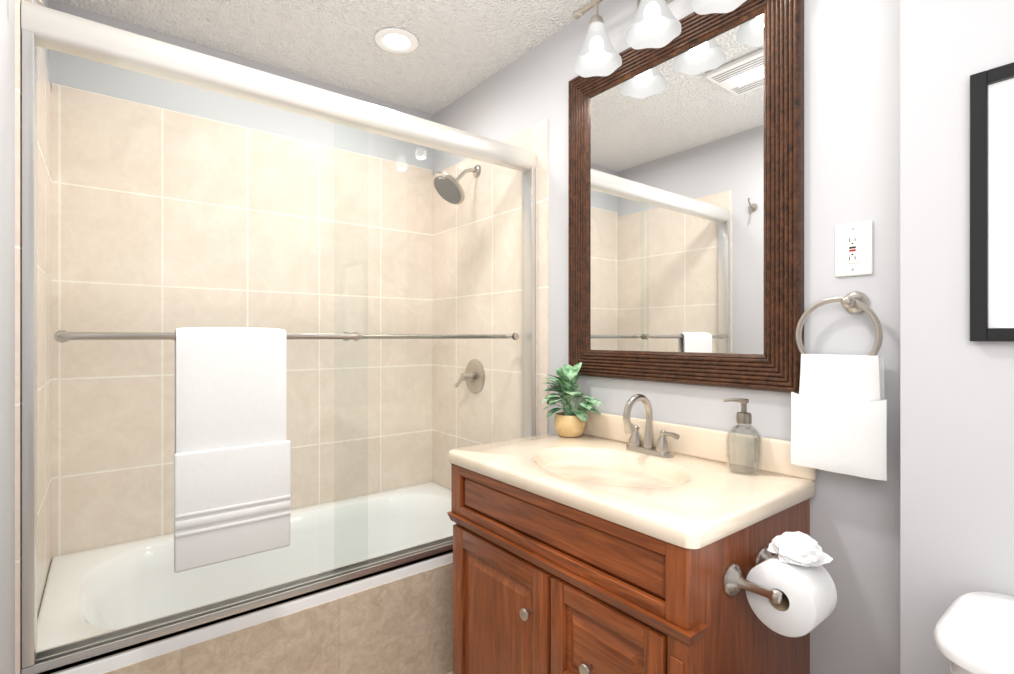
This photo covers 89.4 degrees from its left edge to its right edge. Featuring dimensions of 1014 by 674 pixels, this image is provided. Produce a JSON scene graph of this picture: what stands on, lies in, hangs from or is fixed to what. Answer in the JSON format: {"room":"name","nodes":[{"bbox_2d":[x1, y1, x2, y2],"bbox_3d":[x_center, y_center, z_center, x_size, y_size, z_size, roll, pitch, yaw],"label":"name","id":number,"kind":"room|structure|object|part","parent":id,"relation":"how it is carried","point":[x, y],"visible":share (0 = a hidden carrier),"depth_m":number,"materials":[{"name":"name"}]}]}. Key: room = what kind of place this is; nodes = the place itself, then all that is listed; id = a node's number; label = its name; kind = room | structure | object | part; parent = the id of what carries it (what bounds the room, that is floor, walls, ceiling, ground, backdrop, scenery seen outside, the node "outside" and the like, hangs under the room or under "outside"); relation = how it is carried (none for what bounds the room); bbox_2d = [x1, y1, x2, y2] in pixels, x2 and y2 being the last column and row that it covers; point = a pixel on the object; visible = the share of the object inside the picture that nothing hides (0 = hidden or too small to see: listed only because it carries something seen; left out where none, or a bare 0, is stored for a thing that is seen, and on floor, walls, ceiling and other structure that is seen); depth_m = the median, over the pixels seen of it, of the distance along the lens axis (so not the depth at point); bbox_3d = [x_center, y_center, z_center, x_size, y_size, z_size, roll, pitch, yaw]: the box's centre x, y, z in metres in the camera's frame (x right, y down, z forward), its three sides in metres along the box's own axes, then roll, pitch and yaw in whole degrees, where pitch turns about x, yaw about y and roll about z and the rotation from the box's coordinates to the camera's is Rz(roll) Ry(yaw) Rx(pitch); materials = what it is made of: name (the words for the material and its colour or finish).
{"room":"bathroom","nodes":[
{"label":"bathroom","id":0,"kind":"room"},
{"bbox_2d":[0,0,48,673],"bbox_3d":[-0.635,0.000,0.468,0.100,2.440,3.420,0,0,-38],"label":"wall","id":1,"kind":"structure","parent":0,"point":[7,336],"depth_m":1.07,"materials":[{"name":"grey paint"}]},
{"bbox_2d":[15,0,51,673],"bbox_3d":[-1.378,0.168,1.503,0.008,2.105,0.874,0,0,-38],"label":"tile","id":2,"kind":"structure","parent":1,"relation":"attached to","point":[42,260],"depth_m":1.51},
{"bbox_2d":[49,0,432,175],"bbox_3d":[-1.099,0.000,2.340,1.680,2.440,0.100,0,0,-38],"label":"wall","id":3,"kind":"structure","parent":0,"point":[245,113],"depth_m":2.18,"materials":[{"name":"grey paint"}]},
{"bbox_2d":[52,83,431,557],"bbox_3d":[-1.027,0.152,2.329,1.564,2.135,0.008,0,0,-38],"label":"tile","id":4,"kind":"structure","parent":3,"relation":"attached to","point":[152,281],"depth_m":2.16,"materials":[{"name":"beige tile"}]},
{"bbox_2d":[56,0,591,114],"bbox_3d":[-0.005,-1.270,1.026,1.780,0.100,3.520,0,0,-38],"label":"ceiling","id":5,"kind":"structure","parent":0,"point":[463,48],"depth_m":2.06,"materials":[{"name":"white paint"}]},
{"bbox_2d":[375,28,417,52],"bbox_3d":[-0.453,-1.214,2.103,0.176,0.010,0.176,0,0,-38],"label":"recessed light","id":6,"kind":"object","parent":5,"relation":"in","point":[396,40],"visible":1,"depth_m":2.10,"materials":[{"name":"white"}]},
{"bbox_2d":[433,0,899,673],"bbox_3d":[0.261,0.000,2.047,0.100,2.440,2.240,0,0,-38],"label":"wall","id":7,"kind":"structure","parent":0,"point":[851,110],"depth_m":1.27,"materials":[{"name":"grey paint"}]},
{"bbox_2d":[432,119,548,489],"bbox_3d":[-0.122,0.168,2.449,0.008,2.105,0.935,0,0,-38],"label":"tile","id":8,"kind":"structure","parent":7,"relation":"attached to","point":[535,138],"depth_m":2.41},
{"bbox_2d":[433,165,480,204],"bbox_3d":[-0.232,-0.727,2.397,0.228,0.207,0.174,0,0,-38],"label":"shower head","id":9,"kind":"object","parent":8,"relation":"attached to","point":[456,199],"depth_m":2.36},
{"bbox_2d":[455,359,484,392],"bbox_3d":[-0.185,0.190,2.460,0.078,0.164,0.164,0,0,-38],"label":"shower valve","id":10,"kind":"object","parent":8,"relation":"attached to","point":[472,371],"depth_m":2.45,"materials":[{"name":"silver metal"}]},
{"bbox_2d":[571,0,621,77],"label":"sconce","id":11,"kind":"object","parent":7,"relation":"attached to","point":[597,56],"depth_m":1.71,"materials":[{"name":"white glass"}]},
{"bbox_2d":[624,0,680,49],"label":"sconce","id":12,"kind":"object","parent":7,"relation":"attached to","point":[655,23],"depth_m":1.56,"materials":[{"name":"white glass"}]},
{"bbox_2d":[568,0,803,393],"bbox_3d":[0.497,-0.417,1.637,0.032,1.125,0.831,0,0,-38],"label":"mirror","id":13,"kind":"object","parent":7,"relation":"attached to","point":[686,206],"visible":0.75,"depth_m":1.55,"materials":[{"name":"clear glass"}]},
{"bbox_2d":[689,0,746,14],"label":"sconce","id":14,"kind":"object","parent":7,"relation":"attached to","point":[701,7],"depth_m":1.42,"materials":[{"name":"white glass"}]},
{"bbox_2d":[795,291,882,355],"bbox_3d":[0.798,-0.010,1.233,0.058,0.198,0.186,0,0,-38],"label":"towel ring","id":15,"kind":"object","parent":7,"relation":"attached to","point":[855,302],"visible":0.75,"depth_m":1.21,"materials":[{"name":"silver metal"}]},
{"bbox_2d":[791,354,886,480],"bbox_3d":[0.788,0.178,1.214,0.075,0.273,0.198,0,0,-38],"label":"hand towel","id":16,"kind":"object","parent":15,"relation":"hanging from","point":[838,413],"visible":1,"depth_m":1.19,"materials":[{"name":"white fabric"}]},
{"bbox_2d":[835,220,872,276],"bbox_3d":[0.831,-0.211,1.230,0.010,0.128,0.078,0,0,-38],"label":"electrical outlet","id":17,"kind":"object","parent":7,"relation":"attached to","point":[854,249],"visible":1,"depth_m":1.23,"materials":[{"name":"white plastic"}]},
{"bbox_2d":[900,0,1013,673],"bbox_3d":[1.296,0.000,0.622,0.230,2.440,1.280,0,0,-38],"label":"wall","id":18,"kind":"structure","parent":0,"point":[956,462],"depth_m":1.00,"materials":[{"name":"grey paint"}]},
{"bbox_2d":[970,62,1013,341],"bbox_3d":[1.000,-0.240,0.796,0.020,0.496,0.419,0,0,-38],"label":"picture frame","id":19,"kind":"object","parent":18,"relation":"attached to","point":[991,204],"visible":0.96,"depth_m":0.94,"materials":[{"name":"black"}]},
{"bbox_3d":[-0.005,1.270,1.026,1.780,0.100,3.520,0,0,-38],"label":"floor","id":20,"kind":"structure","parent":0,"visible":0},
{"bbox_2d":[37,482,455,673],"bbox_3d":[-0.757,1.005,1.984,1.562,0.430,0.865,0,0,-38],"label":"tub","id":21,"kind":"object","parent":20,"relation":"on","point":[79,585],"depth_m":1.77,"materials":[{"name":"white ceramic"}]},
{"bbox_3d":[-0.499,1.022,1.655,1.562,0.395,0.029,0,0,-38],"label":"tub front","id":22,"kind":"part","parent":21,"relation":"part of","materials":[{"name":"beige tile"}]},
{"bbox_2d":[21,0,535,673],"bbox_3d":[-0.514,0.006,1.675,1.560,1.568,0.151,0,0,-38],"label":"shower door","id":23,"kind":"structure","parent":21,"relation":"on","point":[55,30],"depth_m":1.40,"materials":[{"name":"white"}]},
{"bbox_3d":[-0.781,0.027,1.448,0.811,1.484,0.006,0,0,-38],"label":"glass","id":24,"kind":"part","parent":23,"relation":"part of","materials":[{"name":"clear glass"}]},
{"bbox_2d":[174,327,290,572],"bbox_3d":[-0.746,0.285,1.399,0.281,0.624,0.065,0,0,-38],"label":"bath towel","id":25,"kind":"object","parent":23,"relation":"hanging from","point":[232,477],"visible":0.98,"depth_m":1.37,"materials":[{"name":"white fabric"}]},
{"bbox_3d":[-0.243,0.027,1.905,0.801,1.484,0.006,0,0,-38],"label":"glass","id":26,"kind":"part","parent":23,"relation":"part of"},
{"bbox_2d":[447,408,816,673],"bbox_3d":[0.275,0.746,1.451,0.610,0.948,0.880,0,0,-38],"label":"bathroom vanity","id":27,"kind":"object","parent":20,"relation":"on","point":[596,547],"visible":0.96,"depth_m":1.24,"materials":[{"name":"brown wood"}]},
{"bbox_2d":[541,362,600,437],"bbox_3d":[0.218,0.226,1.839,0.165,0.267,0.264,0,0,-38],"label":"plant","id":28,"kind":"object","parent":27,"relation":"on","point":[569,421],"visible":1,"depth_m":1.84,"materials":[{"name":"green plant"}]},
{"bbox_2d":[623,394,679,457],"bbox_3d":[0.414,0.267,1.570,0.162,0.185,0.232,0,0,-38],"label":"faucet","id":29,"kind":"object","parent":27,"relation":"on","point":[661,447],"visible":1,"depth_m":1.56,"materials":[{"name":"silver metal"}]},
{"bbox_2d":[724,398,762,474],"bbox_3d":[0.632,0.262,1.367,0.091,0.195,0.093,0,0,-38],"label":"soap dispenser","id":30,"kind":"object","parent":27,"relation":"on","point":[743,416],"visible":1,"depth_m":1.36,"materials":[{"name":"clear glass"}]},
{"bbox_2d":[723,547,784,603],"bbox_3d":[0.552,0.505,1.069,0.200,0.066,0.101,0,0,-38],"label":"toilet paper holder","id":31,"kind":"object","parent":27,"relation":"attached to","point":[735,581],"visible":0.5,"depth_m":1.04,"materials":[{"name":"silver metal"}]},
{"bbox_2d":[745,531,836,636],"bbox_3d":[0.581,0.492,1.042,0.116,0.188,0.139,0,0,-38],"label":"toilet paper roll","id":32,"kind":"object","parent":31,"relation":"hanging from","point":[793,569],"visible":1,"depth_m":1.00,"materials":[{"name":"white paper"}]},
{"bbox_2d":[933,592,1013,673],"bbox_3d":[0.679,0.838,0.517,0.848,0.764,0.480,0,0,-38],"label":"toilet","id":33,"kind":"object","parent":20,"relation":"on","point":[973,633],"visible":1,"depth_m":0.79,"materials":[{"name":"white ceramic"}]}
]}

